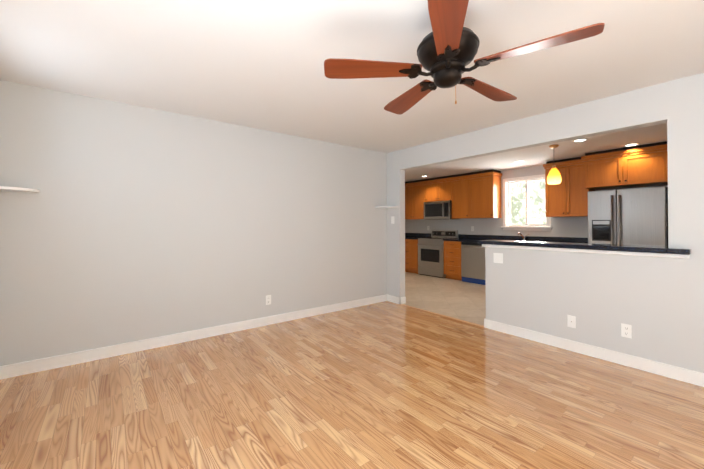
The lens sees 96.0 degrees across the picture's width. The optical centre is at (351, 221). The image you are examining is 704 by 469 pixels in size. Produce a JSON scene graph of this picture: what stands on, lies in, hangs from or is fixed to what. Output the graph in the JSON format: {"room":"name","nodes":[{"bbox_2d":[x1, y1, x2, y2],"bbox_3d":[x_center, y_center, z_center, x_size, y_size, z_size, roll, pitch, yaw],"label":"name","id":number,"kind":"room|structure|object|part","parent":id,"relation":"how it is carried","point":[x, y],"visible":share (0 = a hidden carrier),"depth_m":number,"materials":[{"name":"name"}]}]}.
{"room":"living room","nodes":[
{"label":"living room","id":0,"kind":"room"},
{"bbox_2d":[0,80,386,365],"bbox_3d":[-1.243,0.074,3.917,4.510,2.440,0.120,0,-1,-38],"label":"wall","id":1,"kind":"structure","parent":0,"point":[129,223],"depth_m":3.28,"materials":[{"name":"grey paint"}]},
{"bbox_2d":[0,186,39,192],"bbox_3d":[-2.710,-0.260,2.542,0.260,0.020,0.260,0,-1,-38],"label":"corner shelf","id":2,"kind":"object","parent":1,"relation":"attached to","point":[12,189],"visible":0.98,"depth_m":2.55,"materials":[{"name":"white paint"}]},
{"bbox_2d":[0,294,387,379],"bbox_3d":[-1.142,1.241,3.897,4.360,0.105,0.018,0,-1,-38],"label":"baseboard","id":3,"kind":"structure","parent":1,"relation":"attached to","point":[22,368],"depth_m":3.26,"materials":[{"name":"white paint"}]},
{"bbox_2d":[266,295,270,304],"bbox_3d":[-1.049,0.985,3.976,0.072,0.118,0.006,0,-1,-38],"label":"outlet","id":4,"kind":"object","parent":1,"relation":"attached to","point":[268,299],"visible":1,"depth_m":3.98,"materials":[{"name":"white plastic"}]},
{"bbox_2d":[375,206,397,207],"bbox_3d":[0.553,-0.235,5.067,0.260,0.020,0.260,0,-1,-38],"label":"corner shelf","id":5,"kind":"object","parent":1,"relation":"attached to","point":[386,206],"visible":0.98,"depth_m":5.07,"materials":[{"name":"white paint"}]},
{"bbox_2d":[0,272,703,468],"bbox_3d":[1.039,1.341,3.635,7.790,0.100,8.380,0,-1,-38],"label":"floor","id":6,"kind":"structure","parent":0,"point":[386,385],"depth_m":2.22,"materials":[{"name":"laminate"}]},
{"bbox_2d":[405,237,423,273],"bbox_3d":[1.671,0.899,8.482,0.618,0.880,0.767,0,-1,-38],"label":"base cabinet","id":7,"kind":"object","parent":6,"relation":"on","point":[411,247],"depth_m":8.17,"materials":[{"name":"brown wood"}]},
{"bbox_2d":[405,237,416,240],"bbox_3d":[1.591,0.440,8.577,0.633,0.040,1.010,0,-1,-38],"label":"countertop","id":8,"kind":"structure","parent":7,"relation":"on","point":[406,238],"depth_m":8.22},
{"bbox_2d":[417,229,457,277],"bbox_3d":[2.103,0.767,7.848,0.657,1.130,0.760,0,-1,-38],"label":"range","id":9,"kind":"object","parent":6,"relation":"on","point":[431,256],"visible":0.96,"depth_m":7.71,"materials":[{"name":"silver metal"}]},
{"bbox_2d":[400,304,483,326],"bbox_3d":[1.198,1.296,4.440,0.050,0.007,1.400,0,-1,-38],"label":"threshold strip","id":10,"kind":"object","parent":6,"relation":"on","point":[443,315],"depth_m":4.34,"materials":[{"name":"brown wood"}]},
{"bbox_2d":[444,241,476,280],"bbox_3d":[2.518,0.888,7.387,0.618,0.880,0.467,0,-1,-38],"label":"base cabinet","id":11,"kind":"object","parent":6,"relation":"on","point":[452,258],"depth_m":7.19,"materials":[{"name":"brown wood"}]},
{"bbox_2d":[443,237,580,242],"bbox_3d":[3.227,0.421,6.465,0.633,0.044,2.802,0,-1,-38],"label":"countertop","id":12,"kind":"structure","parent":11,"relation":"on","point":[459,238],"depth_m":7.16,"materials":[{"name":"black stone"}]},
{"bbox_2d":[461,242,484,284],"bbox_3d":[2.809,0.885,6.932,0.621,0.876,0.600,0,-1,-38],"label":"dishwasher","id":13,"kind":"object","parent":6,"relation":"on","point":[472,262],"visible":0.71,"depth_m":6.78,"materials":[{"name":"silver metal"}]},
{"bbox_2d":[588,186,667,245],"bbox_3d":[4.317,0.409,4.936,0.724,1.790,0.910,0,-1,-38],"label":"refrigerator","id":14,"kind":"object","parent":6,"relation":"on","point":[636,216],"visible":0.54,"depth_m":4.71,"materials":[{"name":"silver metal"}]},
{"bbox_2d":[0,0,703,181],"bbox_3d":[1.039,-1.199,3.660,7.790,0.100,8.380,0,-1,-38],"label":"ceiling","id":15,"kind":"structure","parent":0,"point":[257,64],"depth_m":2.29,"materials":[{"name":"white paint"}]},
{"bbox_2d":[324,0,604,114],"bbox_3d":[0.557,-0.903,1.754,1.239,0.525,1.298,0,-1,-38],"label":"ceiling fan","id":16,"kind":"object","parent":15,"relation":"hanging from","point":[447,48],"visible":1,"depth_m":1.65,"materials":[{"name":"brown wood"}]},
{"bbox_3d":[0.112,-0.820,1.710,0.523,0.007,0.152,0,-12,-2],"label":"blade","id":17,"kind":"part","parent":16,"relation":"part of","materials":[{"name":"brown wood"}]},
{"bbox_3d":[0.381,-0.817,2.106,0.152,0.007,0.523,12,-4,-19],"label":"blade","id":18,"kind":"part","parent":16,"relation":"part of","materials":[{"name":"brown wood"}]},
{"bbox_3d":[0.405,-0.824,1.333,0.152,0.007,0.523,-12,-4,16],"label":"blade","id":19,"kind":"part","parent":16,"relation":"part of","materials":[{"name":"brown wood"}]},
{"bbox_3d":[0.840,-0.818,1.972,0.523,0.007,0.152,0,10,-38],"label":"blade","id":20,"kind":"part","parent":16,"relation":"part of","materials":[{"name":"brown wood"}]},
{"bbox_3d":[0.855,-0.823,1.494,0.523,0.007,0.152,0,10,34],"label":"blade","id":21,"kind":"part","parent":16,"relation":"part of","materials":[{"name":"brown wood"}]},
{"bbox_2d":[547,145,560,184],"bbox_3d":[3.019,-0.848,4.734,0.184,0.576,0.184,0,-1,-38],"label":"pendant lamp","id":22,"kind":"object","parent":15,"relation":"hanging from","point":[554,177],"visible":1,"depth_m":4.68,"materials":[{"name":"yellow glass"}]},
{"bbox_2d":[572,139,587,142],"bbox_3d":[3.195,-1.134,4.443,0.194,0.010,0.194,0,-1,-38],"label":"recessed light","id":23,"kind":"object","parent":15,"relation":"in","point":[578,140],"visible":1,"depth_m":4.45,"materials":[{"name":"white paint"}]},
{"bbox_2d":[623,143,639,146],"bbox_3d":[4.140,-1.131,4.694,0.194,0.010,0.194,0,-1,-38],"label":"recessed light","id":24,"kind":"object","parent":15,"relation":"in","point":[631,145],"visible":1,"depth_m":4.70,"materials":[{"name":"white paint"}]},
{"bbox_2d":[405,165,667,237],"bbox_3d":[3.417,0.103,6.841,0.120,2.440,6.240,0,-1,-38],"label":"wall","id":25,"kind":"structure","parent":0,"point":[570,227],"depth_m":6.90,"materials":[{"name":"grey paint"}]},
{"bbox_2d":[405,181,432,219],"bbox_3d":[1.781,-0.523,8.575,0.348,0.925,0.865,0,-1,-38],"label":"upper cabinet","id":26,"kind":"object","parent":25,"relation":"attached to","point":[414,194],"depth_m":8.44,"materials":[{"name":"brown wood"}]},
{"bbox_2d":[425,181,452,201],"bbox_3d":[2.259,-0.746,7.960,0.348,0.490,0.803,0,-1,-38],"label":"upper cabinet","id":27,"kind":"object","parent":25,"relation":"attached to","point":[434,190],"depth_m":7.82,"materials":[{"name":"brown wood"}]},
{"bbox_2d":[424,200,451,219],"bbox_3d":[2.219,-0.272,7.926,0.446,0.449,0.775,0,-1,-38],"label":"over-the-range microwave","id":28,"kind":"object","parent":27,"relation":"attached to","point":[438,210],"visible":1,"depth_m":7.76,"materials":[{"name":"silver plastic"}]},
{"bbox_2d":[452,177,468,218],"bbox_3d":[2.644,-0.534,7.459,0.348,0.925,0.563,0,-1,-38],"label":"upper cabinet","id":29,"kind":"object","parent":25,"relation":"attached to","point":[458,203],"depth_m":7.39,"materials":[{"name":"brown wood"}]},
{"bbox_2d":[465,173,500,218],"bbox_3d":[2.941,-0.538,7.076,0.348,0.925,0.623,0,-1,-38],"label":"upper cabinet","id":30,"kind":"object","parent":25,"relation":"attached to","point":[472,195],"depth_m":6.91,"materials":[{"name":"brown wood"}]},
{"bbox_2d":[405,233,587,242],"bbox_3d":[2.926,0.358,7.356,0.018,0.100,4.578,0,-1,-38],"label":"backsplash","id":31,"kind":"structure","parent":25,"relation":"attached to","point":[479,237],"depth_m":6.71,"materials":[{"name":"black stone"}]},
{"bbox_2d":[501,174,552,230],"bbox_3d":[3.607,-0.373,6.551,0.180,1.115,0.990,0,-1,-38],"label":"kitchen window","id":32,"kind":"structure","parent":25,"relation":"in","point":[527,226],"depth_m":6.58,"materials":[{"name":"white paint"}]},
{"bbox_2d":[543,161,594,216],"bbox_3d":[3.958,-0.555,5.762,0.348,0.935,0.680,0,-1,-38],"label":"upper cabinet","id":33,"kind":"object","parent":25,"relation":"attached to","point":[568,198],"depth_m":5.63,"materials":[{"name":"brown wood"}]},
{"bbox_2d":[583,145,667,190],"bbox_3d":[4.374,-0.793,5.023,0.598,0.475,0.998,0,-1,-38],"label":"upper cabinet","id":34,"kind":"object","parent":25,"relation":"attached to","point":[645,165],"depth_m":4.81,"materials":[{"name":"brown wood"}]},
{"bbox_2d":[387,73,703,372],"bbox_3d":[1.573,0.075,4.061,0.120,2.440,8.140,0,-1,-38],"label":"wall","id":35,"kind":"structure","parent":0,"point":[657,303],"depth_m":2.93,"materials":[{"name":"grey paint"}]},
{"bbox_2d":[493,253,502,262],"bbox_3d":[1.727,0.432,3.746,0.013,0.118,0.115,0,-1,-38],"label":"light switch","id":36,"kind":"object","parent":35,"relation":"attached to","point":[498,257],"visible":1,"depth_m":3.75,"materials":[{"name":"white plastic"}]},
{"bbox_2d":[567,315,575,327],"bbox_3d":[2.185,0.996,3.153,0.008,0.118,0.072,0,-1,-38],"label":"outlet","id":37,"kind":"object","parent":35,"relation":"attached to","point":[571,321],"visible":1,"depth_m":3.15,"materials":[{"name":"white plastic"}]},
{"bbox_2d":[478,240,690,254],"bbox_3d":[2.225,0.246,3.277,0.365,0.040,1.781,0,-1,-38],"label":"countertop","id":38,"kind":"structure","parent":35,"relation":"on","point":[638,248],"depth_m":2.98,"materials":[{"name":"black stone"}]},
{"bbox_2d":[482,244,689,258],"bbox_3d":[2.199,0.286,3.250,0.180,0.033,1.751,0,-1,-38],"label":"trim","id":39,"kind":"structure","parent":35,"relation":"attached to","point":[683,256],"depth_m":2.97,"materials":[{"name":"white paint"}]},
{"bbox_2d":[484,318,703,386],"bbox_3d":[2.814,1.226,2.353,0.034,0.105,3.877,0,-1,-38],"label":"baseboard","id":40,"kind":"structure","parent":35,"relation":"attached to","point":[624,359],"depth_m":2.93,"materials":[{"name":"white paint"}]},
{"bbox_2d":[621,323,631,338],"bbox_3d":[2.443,0.973,2.821,0.006,0.118,0.072,0,-1,-38],"label":"outlet","id":41,"kind":"object","parent":35,"relation":"attached to","point":[626,330],"visible":1,"depth_m":2.82,"materials":[{"name":"white plastic"}]},
{"label":"outside","id":42,"kind":"structure","parent":0,"visible":0},
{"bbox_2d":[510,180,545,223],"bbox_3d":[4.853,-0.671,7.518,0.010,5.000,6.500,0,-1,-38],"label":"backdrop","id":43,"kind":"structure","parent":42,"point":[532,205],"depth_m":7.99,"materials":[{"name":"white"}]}
]}

